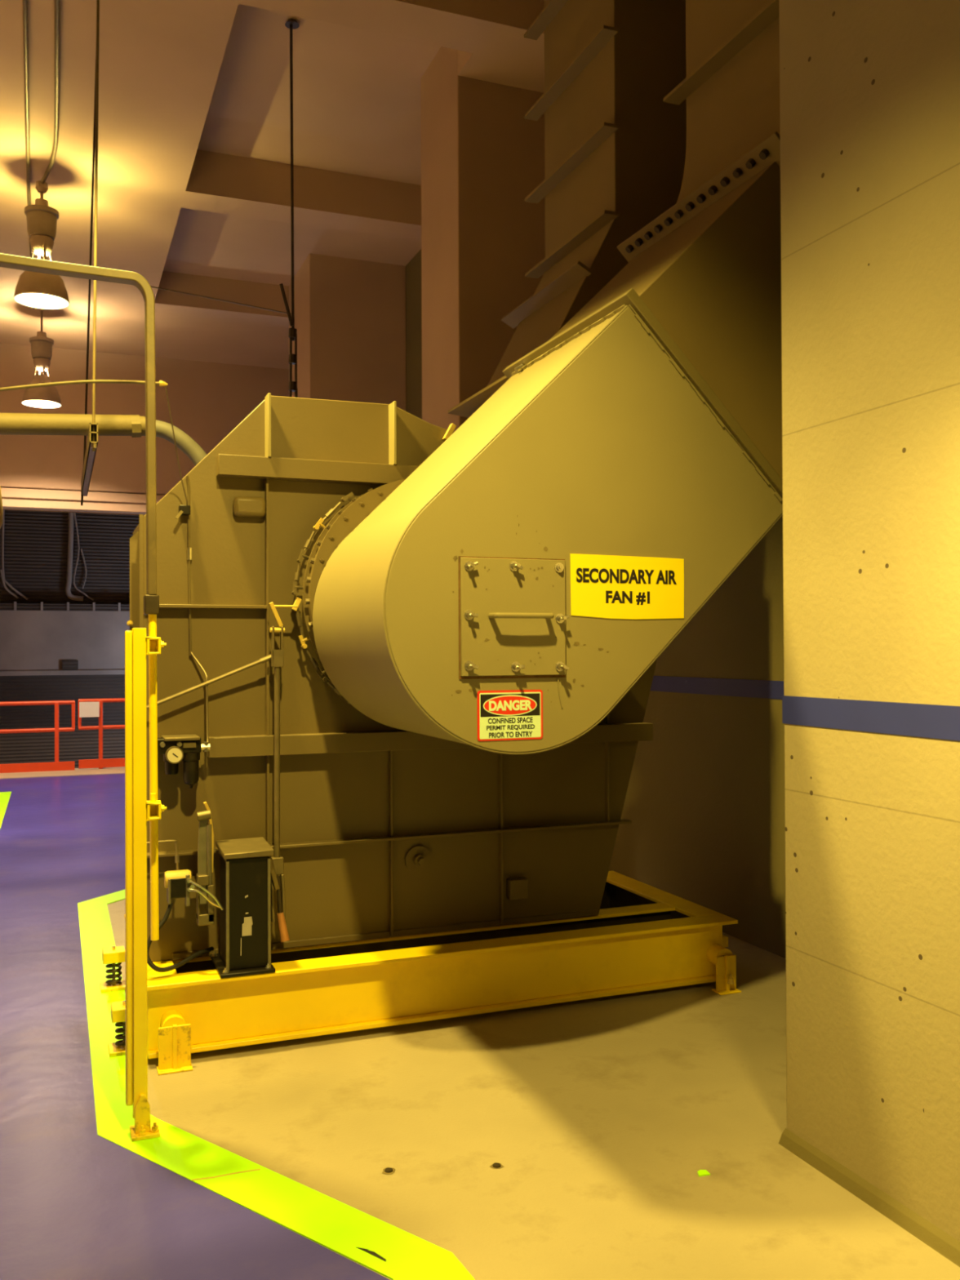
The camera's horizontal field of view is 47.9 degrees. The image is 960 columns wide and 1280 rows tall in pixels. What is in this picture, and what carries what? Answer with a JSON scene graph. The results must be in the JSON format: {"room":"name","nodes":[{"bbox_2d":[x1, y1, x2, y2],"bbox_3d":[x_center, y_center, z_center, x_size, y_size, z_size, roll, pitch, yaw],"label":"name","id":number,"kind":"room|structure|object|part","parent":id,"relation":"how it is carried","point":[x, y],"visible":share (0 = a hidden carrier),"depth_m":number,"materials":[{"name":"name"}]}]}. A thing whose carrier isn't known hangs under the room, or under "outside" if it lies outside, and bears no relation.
{"room":"power station hall","nodes":[
{"label":"power station hall","id":0,"kind":"room"},
{"bbox_2d":[0,510,138,768],"bbox_3d":[-6.987,-0.201,19.176,13.000,10.000,0.200,0,-1,-21],"label":"wall","id":1,"kind":"structure","parent":0,"point":[36,543],"depth_m":18.93,"materials":[{"name":"grey metal"}]},
{"bbox_2d":[0,510,28,599],"bbox_3d":[-8.007,-1.544,18.586,0.448,1.714,0.063,0,-1,-21],"label":"cable bundle","id":2,"kind":"object","parent":1,"relation":"attached to","point":[2,575],"visible":0.92,"depth_m":18.52,"materials":[{"name":"black rubber"}]},
{"bbox_2d":[0,610,129,675],"bbox_3d":[-6.882,0.052,18.908,13.000,1.110,0.370,0,-1,-21],"label":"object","id":3,"kind":"structure","parent":1,"relation":"attached to","point":[33,642],"depth_m":18.64,"materials":[{"name":"grey concrete"}]},
{"bbox_2d":[0,601,129,611],"bbox_3d":[-6.892,-0.579,18.932,13.000,0.148,0.310,0,-1,-21],"label":"cable tray","id":4,"kind":"object","parent":3,"relation":"on","point":[3,606],"visible":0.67,"depth_m":18.68,"materials":[{"name":"metal"}]},
{"bbox_2d":[62,659,78,670],"bbox_3d":[-7.081,0.430,18.675,0.260,0.170,0.049,0,-1,-21],"label":"junction box","id":5,"kind":"object","parent":3,"relation":"on","point":[71,664],"visible":1,"depth_m":18.66,"materials":[{"name":"grey metal"}]},
{"bbox_2d":[65,512,93,601],"bbox_3d":[-7.025,-1.540,18.971,0.472,1.724,0.112,0,-1,-21],"label":"conduit","id":6,"kind":"object","parent":1,"relation":"attached to","point":[70,545],"visible":0.96,"depth_m":18.90,"materials":[{"name":"grey metal"}]},
{"bbox_2d":[0,342,288,515],"bbox_3d":[-6.247,-1.348,14.152,8.710,6.200,0.335,0,-1,-21],"label":"wall","id":7,"kind":"structure","parent":0,"point":[207,401],"depth_m":14.52,"materials":[{"name":"concrete"}]},
{"bbox_2d":[0,766,124,778],"bbox_3d":[-6.222,1.744,13.944,8.600,0.012,0.860,0,-1,-21],"label":"trim","id":8,"kind":"structure","parent":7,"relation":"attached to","point":[120,770],"depth_m":14.09,"materials":[{"name":"paint"}]},
{"bbox_2d":[0,700,75,773],"bbox_3d":[-6.938,1.275,13.908,3.242,0.929,0.075,0,-1,-21],"label":"safety railing","id":9,"kind":"object","parent":8,"relation":"on","point":[56,765],"visible":1,"depth_m":14.34,"materials":[{"name":"red metal"}]},
{"bbox_3d":[-6.945,0.838,13.917,3.235,0.054,0.054,0,-1,-21],"label":"rail","id":10,"kind":"part","parent":9,"relation":"part of","materials":[{"name":"red metal"}]},
{"bbox_3d":[-6.944,1.200,13.914,3.235,0.054,0.054,0,-1,-21],"label":"rail","id":11,"kind":"part","parent":9,"relation":"part of","materials":[{"name":"red metal"}]},
{"bbox_3d":[-5.645,1.288,14.423,0.052,0.902,0.060,0,-1,-21],"label":"rail post","id":12,"kind":"part","parent":9,"relation":"part of","materials":[{"name":"red metal"}]},
{"bbox_3d":[-5.453,1.010,14.501,0.044,0.377,0.044,0,-1,-21],"label":"post","id":13,"kind":"part","parent":9,"relation":"part of","materials":[{"name":"red metal"}]},
{"bbox_2d":[78,697,124,768],"bbox_3d":[-4.198,1.265,14.983,2.572,0.945,0.075,0,-1,-21],"label":"safety railing","id":14,"kind":"object","parent":8,"relation":"on","point":[100,763],"visible":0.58,"depth_m":14.60,"materials":[{"name":"red metal"}]},
{"bbox_3d":[-5.378,0.994,14.530,0.044,0.377,0.044,0,-1,-21],"label":"post","id":15,"kind":"part","parent":14,"relation":"part of","materials":[{"name":"red metal"}]},
{"bbox_2d":[79,702,99,717],"bbox_3d":[-5.242,0.933,14.509,0.253,0.205,0.010,0,-1,-21],"label":"board","id":16,"kind":"object","parent":14,"relation":"hanging from","point":[86,709],"visible":1,"depth_m":14.51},
{"bbox_3d":[-5.131,1.279,14.625,0.052,0.918,0.060,0,-1,-21],"label":"rail post","id":17,"kind":"part","parent":14,"relation":"part of","materials":[{"name":"red metal"}]},
{"bbox_3d":[-4.199,0.819,14.995,2.565,0.054,0.054,0,-1,-21],"label":"rail","id":18,"kind":"part","parent":14,"relation":"part of","materials":[{"name":"red metal"}]},
{"bbox_3d":[-4.198,1.181,14.992,2.565,0.054,0.054,0,-1,-21],"label":"rail","id":19,"kind":"part","parent":14,"relation":"part of","materials":[{"name":"red metal"}]},
{"bbox_2d":[0,773,390,1279],"bbox_3d":[-1.317,1.656,5.825,5.200,0.003,17.840,0,-1,-21],"label":"floor","id":20,"kind":"structure","parent":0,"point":[76,1203],"depth_m":3.56,"materials":[{"name":"concrete"}]},
{"bbox_2d":[0,0,544,368],"bbox_3d":[-2.774,-4.289,5.553,8.900,0.700,18.280,0,-1,-21],"label":"ceiling","id":21,"kind":"structure","parent":0,"point":[193,191],"depth_m":9.00,"materials":[{"name":"concrete"}]},
{"bbox_2d":[0,485,2,528],"bbox_3d":[-3.792,-2.371,8.206,0.310,3.080,0.310,0,-1,-21],"label":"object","id":22,"kind":"object","parent":21,"relation":"hanging from","point":[1,500],"visible":1,"depth_m":8.21,"materials":[{"name":"metal"}]},
{"bbox_2d":[22,0,35,309],"bbox_3d":[-3.021,-3.897,7.181,0.054,0.028,11.500,0,-1,-22],"label":"conduit","id":23,"kind":"object","parent":21,"relation":"attached to","point":[25,20],"visible":0.73,"depth_m":7.72,"materials":[{"name":"metal"}]},
{"bbox_2d":[22,311,61,408],"bbox_3d":[-5.141,-3.312,12.682,0.434,1.097,0.434,0,-1,-21],"label":"pendant lamp","id":24,"kind":"object","parent":21,"relation":"hanging from","point":[47,397],"visible":0.91,"depth_m":12.60,"materials":[{"name":"brown metal"}]},
{"bbox_3d":[-5.142,-3.733,12.685,0.026,0.255,0.026,0,-1,-21],"label":"stem","id":25,"kind":"part","parent":24,"relation":"part of","materials":[{"name":"metal"}]},
{"bbox_2d":[35,0,60,194],"bbox_3d":[-2.163,-3.853,5.504,0.162,0.161,7.750,0,-1,-23],"label":"lamp cord","id":26,"kind":"object","parent":21,"relation":"attached to","point":[42,185],"visible":1,"depth_m":7.77,"materials":[{"name":"metal"}]},
{"bbox_2d":[13,191,69,309],"bbox_3d":[-3.656,-3.279,9.021,0.434,0.912,0.434,0,-1,-21],"label":"pendant lamp","id":27,"kind":"object","parent":26,"relation":"hanging from","point":[35,290],"visible":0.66,"depth_m":8.94,"materials":[{"name":"metal"}]},
{"bbox_3d":[-3.657,-3.700,9.024,0.026,0.070,0.026,0,-1,-21],"label":"stem","id":28,"kind":"part","parent":27,"relation":"part of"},
{"bbox_2d":[80,0,99,505],"bbox_3d":[-2.143,-2.388,6.010,0.118,3.101,2.106,0,-1,-21],"label":"hanger","id":29,"kind":"object","parent":21,"relation":"hanging from","point":[90,451],"visible":1,"depth_m":5.10,"materials":[{"name":"metal"}]},
{"bbox_3d":[-1.802,-2.412,5.083,0.016,3.071,0.091,0,-1,5],"label":"hanger rod","id":30,"kind":"part","parent":29,"relation":"part of","materials":[{"name":"paint"}]},
{"bbox_2d":[0,413,206,466],"bbox_3d":[-3.125,-0.349,5.008,3.844,1.614,0.116,0,-1,-21],"label":"pipe","id":31,"kind":"object","parent":29,"relation":"hanging from","point":[11,424],"visible":0.42,"depth_m":5.43,"materials":[{"name":"yellow metal"}]},
{"bbox_2d":[279,18,299,397],"bbox_3d":[-1.321,-1.818,7.492,0.152,4.980,0.102,0,-1,-21],"label":"rod","id":32,"kind":"object","parent":21,"relation":"hanging from","point":[291,24],"visible":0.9,"depth_m":7.50,"materials":[{"name":"metal"}]},
{"bbox_2d":[151,285,291,314],"bbox_3d":[-1.861,-2.308,7.276,1.186,0.108,0.009,0,-1,-21],"label":"guy wire","id":33,"kind":"object","parent":32,"relation":"attached to","point":[151,286],"visible":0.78,"depth_m":7.30,"materials":[{"name":"metal"}]},
{"bbox_3d":[-1.306,-3.193,7.514,0.027,2.230,0.020,0,-1,-21],"label":"rod","id":34,"kind":"part","parent":32,"relation":"part of","materials":[{"name":"metal"}]},
{"bbox_2d":[284,18,299,29],"bbox_3d":[-1.308,-4.293,7.525,0.100,0.029,0.100,0,-1,-21],"label":"cup","id":35,"kind":"object","parent":32,"relation":"on","point":[292,24],"depth_m":7.51,"materials":[{"name":"metal"}]},
{"bbox_2d":[288,253,405,411],"bbox_3d":[-1.562,-1.382,12.642,1.110,6.200,1.150,0,-1,-21],"label":"column","id":36,"kind":"structure","parent":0,"point":[349,314],"depth_m":12.13,"materials":[{"name":"concrete"}]},
{"bbox_2d":[420,46,545,432],"bbox_3d":[0.120,-1.430,8.055,0.890,6.200,0.820,0,-1,-21],"label":"column","id":37,"kind":"object","parent":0,"point":[481,157],"depth_m":7.66,"materials":[{"name":"concrete"}]},
{"bbox_2d":[106,899,959,1279],"bbox_3d":[-2.963,1.813,5.640,8.600,0.300,18.700,0,-1,-21],"label":"floor","id":38,"kind":"structure","parent":0,"point":[602,1117],"depth_m":3.56,"materials":[{"name":"concrete"}]},
{"bbox_2d":[0,791,11,828],"bbox_3d":[-5.004,1.708,10.067,1.035,0.005,4.430,0,-1,-21],"label":"trim","id":39,"kind":"structure","parent":38,"relation":"on","point":[4,796],"depth_m":11.40,"materials":[{"name":"yellow paint"}]},
{"bbox_2d":[77,889,475,1279],"bbox_3d":[-0.326,1.623,2.788,1.173,0.005,11.260,0,-1,-21],"label":"floor marking stripe","id":40,"kind":"structure","parent":38,"relation":"on","point":[339,1227],"depth_m":3.29,"materials":[{"name":"yellow paint"}]},
{"bbox_2d":[124,627,166,1141],"bbox_3d":[-1.107,0.796,3.588,0.132,1.671,0.103,0,-1,-21],"label":"post","id":41,"kind":"object","parent":40,"relation":"on","point":[139,811],"visible":1,"depth_m":3.57,"materials":[{"name":"yellow metal"}]},
{"bbox_2d":[0,253,159,940],"bbox_3d":[-1.673,-0.124,3.481,1.228,2.295,0.070,0,-1,-21],"label":"pipe","id":42,"kind":"object","parent":41,"relation":"attached to","point":[151,601],"visible":1,"depth_m":3.68,"materials":[{"name":"yellow metal"}]},
{"bbox_3d":[-1.109,1.625,3.576,0.090,0.012,0.100,0,-1,-21],"label":"plate","id":43,"kind":"part","parent":41,"relation":"part of","materials":[{"name":"yellow paint"}]},
{"bbox_2d":[191,1168,260,1180],"bbox_3d":[-0.771,1.627,3.289,0.203,0.001,0.012,0,-1,-19],"label":"seam","id":44,"kind":"object","parent":40,"relation":"on","point":[255,1169],"visible":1,"depth_m":3.29,"materials":[{"name":"yellow paint"}]},
{"bbox_2d":[355,1246,386,1262],"bbox_3d":[-0.284,1.621,2.859,0.113,0.001,0.014,-1,-1,39],"label":"scrape mark","id":45,"kind":"object","parent":40,"relation":"on","point":[373,1253],"visible":1,"depth_m":2.86,"materials":[{"name":"black paint"}]},
{"bbox_2d":[382,1167,395,1173],"bbox_3d":[-0.280,1.627,3.318,0.038,0.006,0.043,0,-1,8],"label":"stub","id":46,"kind":"object","parent":38,"relation":"on","point":[388,1170],"visible":1,"depth_m":3.31,"materials":[{"name":"metal"}]},
{"bbox_2d":[99,392,741,1075],"bbox_3d":[-0.266,0.295,5.162,2.885,2.707,1.319,0,-1,-21],"label":"fan casing","id":47,"kind":"object","parent":38,"relation":"on","point":[386,831],"depth_m":4.71,"materials":[{"name":"beige metal"}]},
{"bbox_3d":[-1.167,1.558,4.132,0.128,0.172,0.075,0,-1,-21],"label":"snubber plate","id":48,"kind":"part","parent":47,"relation":"part of","materials":[{"name":"yellow paint"}]},
{"bbox_2d":[175,504,190,519],"bbox_3d":[-1.235,-0.528,4.486,0.065,0.064,0.073,0,-1,-21],"label":"switch","id":49,"kind":"object","parent":47,"relation":"attached to","point":[184,510],"visible":1,"depth_m":4.48,"materials":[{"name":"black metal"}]},
{"bbox_2d":[0,379,187,505],"bbox_3d":[-1.683,-0.767,3.895,1.474,0.410,0.377,0,-1,-38],"label":"cable","id":50,"kind":"object","parent":49,"relation":"attached to","point":[161,383],"visible":0.97,"depth_m":3.97,"materials":[{"name":"metal"}]},
{"bbox_3d":[-1.784,-0.850,3.821,1.273,0.234,0.012,0,-1,-21],"label":"rod","id":51,"kind":"part","parent":50,"relation":"part of","materials":[{"name":"metal"}]},
{"bbox_3d":[-1.205,-0.760,4.275,0.018,0.398,0.441,0,-1,-5],"label":"pull cord","id":52,"kind":"part","parent":50,"relation":"part of","materials":[{"name":"metal"}]},
{"bbox_3d":[-1.241,-0.517,4.460,0.014,0.040,0.046,-1,-1,30],"label":"switch arm","id":53,"kind":"part","parent":49,"relation":"part of","materials":[{"name":"metal"}]},
{"bbox_2d":[157,734,209,788],"bbox_3d":[-1.222,0.500,4.422,0.225,0.212,0.183,0,-1,-21],"label":"filter regulator","id":54,"kind":"object","parent":47,"relation":"attached to","point":[175,748],"visible":0.97,"depth_m":4.38,"materials":[{"name":"black metal"}]},
{"bbox_2d":[163,753,178,774],"bbox_3d":[-1.254,0.502,4.396,0.068,0.085,0.068,0,-1,-21],"label":"bowl","id":55,"kind":"object","parent":54,"relation":"on","point":[170,768],"depth_m":4.37,"materials":[{"name":"black plastic"}]},
{"bbox_2d":[182,752,199,788],"bbox_3d":[-1.182,0.533,4.424,0.072,0.147,0.072,0,-1,-21],"label":"bowl","id":56,"kind":"object","parent":54,"relation":"on","point":[190,760],"depth_m":4.40,"materials":[{"name":"black plastic"}]},
{"bbox_2d":[146,801,223,925],"bbox_3d":[-1.204,0.900,4.362,0.246,0.487,0.277,0,-1,-36],"label":"valve","id":57,"kind":"object","parent":47,"relation":"attached to","point":[178,883],"visible":1,"depth_m":4.33,"materials":[{"name":"grey metal"}]},
{"bbox_2d":[146,902,213,972],"bbox_3d":[-1.192,1.172,4.330,0.055,0.264,0.320,-1,-1,40],"label":"hose","id":58,"kind":"object","parent":57,"relation":"hanging from","point":[152,965],"visible":0.85,"depth_m":4.27,"materials":[{"name":"black rubber"}]},
{"bbox_3d":[-1.115,0.880,4.355,0.044,0.366,0.014,0,-1,-21],"label":"upright arm","id":59,"kind":"part","parent":57,"relation":"part of","materials":[{"name":"grey metal"}]},
{"bbox_3d":[-1.090,0.918,4.354,0.019,0.350,0.020,0,-1,-21],"label":"piston rod","id":60,"kind":"part","parent":57,"relation":"part of","materials":[{"name":"grey metal"}]},
{"bbox_2d":[186,475,208,746],"bbox_3d":[-1.163,-0.122,4.491,0.130,1.130,0.042,-1,-1,33],"label":"air line","id":61,"kind":"object","parent":47,"relation":"attached to","point":[188,548],"visible":1,"depth_m":4.51,"materials":[{"name":"metal"}]},
{"bbox_2d":[209,836,279,977],"bbox_3d":[-0.956,1.079,4.429,0.254,0.496,0.315,0,-1,-21],"label":"electrical box","id":62,"kind":"object","parent":47,"relation":"on","point":[246,868],"visible":0.99,"depth_m":4.33,"materials":[{"name":"black metal"}]},
{"bbox_3d":[-0.973,1.320,4.420,0.215,0.014,0.315,0,-1,-21],"label":"foot plate","id":63,"kind":"part","parent":62,"relation":"part of","materials":[{"name":"black metal"}]},
{"bbox_3d":[-0.964,0.850,4.421,0.198,0.037,0.248,0,-1,-21],"label":"lid","id":64,"kind":"part","parent":62,"relation":"part of","materials":[{"name":"metal"}]},
{"bbox_3d":[-0.845,0.953,4.412,0.031,0.144,0.096,0,-1,19],"label":"arm","id":65,"kind":"part","parent":62,"relation":"part of","materials":[{"name":"metal"}]},
{"bbox_3d":[-0.981,-0.567,4.603,0.137,0.087,0.045,0,-1,-21],"label":"boss plate","id":66,"kind":"part","parent":47,"relation":"part of","materials":[{"name":"green paint"}]},
{"bbox_2d":[291,479,405,704],"bbox_3d":[-0.282,-0.179,4.750,1.081,1.036,0.273,0,-1,-21],"label":"ring","id":67,"kind":"object","parent":47,"relation":"attached to","point":[339,524],"visible":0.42,"depth_m":4.56,"materials":[{"name":"green paint"}]},
{"bbox_2d":[268,597,301,942],"bbox_3d":[-0.808,0.537,4.523,0.138,1.437,0.079,0,-1,-21],"label":"rod","id":68,"kind":"object","parent":67,"relation":"attached to","point":[277,655],"visible":0.91,"depth_m":4.52,"materials":[{"name":"metal"}]},
{"bbox_2d":[146,654,271,709],"bbox_3d":[-1.106,0.167,4.482,0.531,0.230,0.030,0,-1,-18],"label":"rod","id":69,"kind":"object","parent":68,"relation":"attached to","point":[265,659],"visible":0.91,"depth_m":4.49,"materials":[{"name":"metal"}]},
{"bbox_3d":[-0.890,0.076,4.551,0.076,0.048,0.022,0,-1,-17],"label":"rod","id":70,"kind":"part","parent":69,"relation":"part of","materials":[{"name":"metal"}]},
{"bbox_3d":[-0.850,0.519,4.528,0.028,0.810,0.025,0,-1,-21],"label":"rod","id":71,"kind":"part","parent":68,"relation":"part of","materials":[{"name":"metal"}]},
{"bbox_3d":[-0.819,-0.117,4.552,0.138,0.127,0.023,0,-1,-21],"label":"crank arm","id":72,"kind":"part","parent":68,"relation":"part of"},
{"bbox_3d":[-0.767,-0.220,4.585,0.059,0.058,0.032,0,-1,-21],"label":"vane lever","id":73,"kind":"part","parent":67,"relation":"part of","materials":[{"name":"metal"}]},
{"bbox_3d":[-0.775,-0.269,4.587,0.028,0.106,0.020,0,-1,-21],"label":"link rod","id":74,"kind":"part","parent":67,"relation":"part of","materials":[{"name":"metal"}]},
{"bbox_3d":[-0.767,-0.087,4.588,0.041,0.175,0.020,0,-1,-21],"label":"link rod","id":75,"kind":"part","parent":67,"relation":"part of","materials":[{"name":"metal"}]},
{"bbox_3d":[-0.743,-0.357,4.596,0.064,0.058,0.032,0,-1,-21],"label":"vane lever","id":76,"kind":"part","parent":67,"relation":"part of","materials":[{"name":"metal"}]},
{"bbox_3d":[-0.740,0.008,4.593,0.061,0.058,0.032,0,-1,-21],"label":"vane lever","id":77,"kind":"part","parent":67,"relation":"part of","materials":[{"name":"yellow metal"}]},
{"bbox_3d":[-0.733,-0.409,4.605,0.061,0.112,0.020,0,-1,-21],"label":"link rod","id":78,"kind":"part","parent":67,"relation":"part of","materials":[{"name":"metal"}]},
{"bbox_3d":[-0.707,0.098,4.610,0.075,0.113,0.020,0,-1,-21],"label":"link rod","id":79,"kind":"part","parent":67,"relation":"part of","materials":[{"name":"metal"}]},
{"bbox_3d":[-0.678,-0.494,4.623,0.065,0.057,0.032,0,-1,-21],"label":"vane lever","id":80,"kind":"part","parent":67,"relation":"part of","materials":[{"name":"yellow metal"}]},
{"bbox_3d":[-0.669,0.147,4.620,0.062,0.063,0.032,0,-1,-21],"label":"vane lever","id":81,"kind":"part","parent":67,"relation":"part of","materials":[{"name":"metal"}]},
{"bbox_3d":[-0.644,-0.543,4.641,0.100,0.103,0.020,0,-1,-21],"label":"link rod","id":82,"kind":"part","parent":67,"relation":"part of","materials":[{"name":"metal"}]},
{"bbox_3d":[-0.614,0.218,4.645,0.091,0.082,0.020,0,-1,-21],"label":"link rod","id":83,"kind":"part","parent":67,"relation":"part of","materials":[{"name":"metal"}]},
{"bbox_3d":[-0.567,-0.609,4.668,0.061,0.062,0.032,0,-1,-21],"label":"vane lever","id":84,"kind":"part","parent":67,"relation":"part of","materials":[{"name":"metal"}]},
{"bbox_2d":[312,288,782,754],"bbox_3d":[0.258,-0.418,4.250,1.628,1.619,1.174,0,-1,-21],"label":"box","id":85,"kind":"object","parent":67,"relation":"attached to","point":[603,438],"visible":0.98,"depth_m":3.75,"materials":[{"name":"beige paint"}]},
{"bbox_2d":[476,689,542,741],"bbox_3d":[0.102,0.252,3.627,0.238,0.167,0.004,0,-1,-21],"label":"sign","id":86,"kind":"object","parent":85,"relation":"attached to","point":[511,714],"visible":1,"depth_m":3.63,"materials":[{"name":"white"}]},
{"bbox_3d":[0.102,0.218,3.627,0.217,0.075,0.001,0,-1,-21],"label":"black panel","id":87,"kind":"part","parent":86,"relation":"part of","materials":[{"name":"black plastic"}]},
{"bbox_3d":[0.142,-0.081,3.603,0.226,0.018,0.060,0,-1,-21],"label":"handle","id":88,"kind":"part","parent":85,"relation":"part of","materials":[{"name":"beige paint"}]},
{"bbox_2d":[569,553,684,619],"bbox_3d":[0.521,-0.185,3.797,0.452,0.224,0.003,0,-1,-21],"label":"number sign","id":89,"kind":"object","parent":85,"relation":"attached to","point":[602,586],"visible":1,"depth_m":3.79,"materials":[{"name":"yellow plastic"}]},
{"bbox_2d":[550,131,782,479],"bbox_3d":[0.983,-1.189,4.556,1.335,1.338,1.200,0,-1,-21],"label":"duct","id":90,"kind":"object","parent":85,"relation":"attached to","point":[708,268],"visible":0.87,"depth_m":4.00,"materials":[{"name":"metal"}]},
{"bbox_2d":[662,0,780,203],"bbox_3d":[1.413,-2.727,4.563,0.930,3.219,0.910,0,-1,-21],"label":"duct","id":91,"kind":"object","parent":90,"relation":"on","point":[730,87],"visible":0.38,"depth_m":4.48,"materials":[{"name":"metal"}]},
{"bbox_3d":[-0.261,1.490,5.152,2.885,0.317,1.319,0,-1,-21],"label":"fan base frame","id":92,"kind":"part","parent":47,"relation":"part of","materials":[{"name":"yellow metal"}]},
{"bbox_3d":[0.174,1.158,5.035,0.090,0.092,0.050,0,-1,-21],"label":"lug plate","id":93,"kind":"part","parent":47,"relation":"part of","materials":[{"name":"green paint"}]},
{"bbox_2d":[447,0,686,417],"bbox_3d":[0.541,-2.559,5.761,1.478,3.525,0.960,0,-1,-21],"label":"duct","id":94,"kind":"object","parent":47,"relation":"on","point":[615,152],"visible":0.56,"depth_m":5.46,"materials":[{"name":"metal"}]},
{"bbox_3d":[1.149,1.555,5.040,0.113,0.172,0.075,0,-1,-21],"label":"snubber plate","id":95,"kind":"part","parent":47,"relation":"part of","materials":[{"name":"yellow paint"}]},
{"bbox_2d":[489,1162,503,1168],"bbox_3d":[0.054,1.626,3.347,0.037,0.006,0.038,-1,-1,35],"label":"stub","id":96,"kind":"object","parent":38,"relation":"on","point":[495,1165],"visible":1,"depth_m":3.34,"materials":[{"name":"metal"}]},
{"bbox_2d":[697,1169,710,1177],"bbox_3d":[0.677,1.624,3.295,0.038,0.004,0.032,0,-1,-15],"label":"flake","id":97,"kind":"object","parent":38,"relation":"on","point":[701,1172],"visible":1,"depth_m":3.29,"materials":[{"name":"paint"}]},
{"bbox_2d":[405,248,786,958],"bbox_3d":[0.115,-1.414,9.832,0.400,6.200,12.368,0,-1,-21],"label":"wall","id":98,"kind":"structure","parent":0,"point":[704,804],"depth_m":6.12,"materials":[{"name":"concrete"}]},
{"bbox_2d":[650,675,783,699],"bbox_3d":[1.435,0.263,5.921,0.004,0.095,4.080,0,-1,-21],"label":"trim","id":99,"kind":"structure","parent":98,"relation":"attached to","point":[766,689],"depth_m":6.10,"materials":[{"name":"blue paint"}]},
{"bbox_2d":[778,0,959,1241],"bbox_3d":[2.709,-1.503,1.032,1.400,6.200,5.912,0,-1,-21],"label":"wall","id":100,"kind":"structure","parent":0,"point":[869,90],"depth_m":3.12,"materials":[{"name":"paint"}]},
{"bbox_2d":[778,1128,959,1266],"bbox_3d":[2.054,1.573,0.744,0.035,0.050,5.915,0,-1,-21],"label":"trim","id":101,"kind":"structure","parent":100,"relation":"attached to","point":[913,1223],"depth_m":3.10,"materials":[{"name":"concrete"}]},
{"bbox_2d":[782,695,959,741],"bbox_3d":[2.063,0.197,0.761,0.003,0.090,5.913,0,-1,-21],"label":"wall stripe","id":102,"kind":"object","parent":100,"relation":"attached to","point":[920,720],"depth_m":3.11,"materials":[{"name":"blue paint"}]}
]}

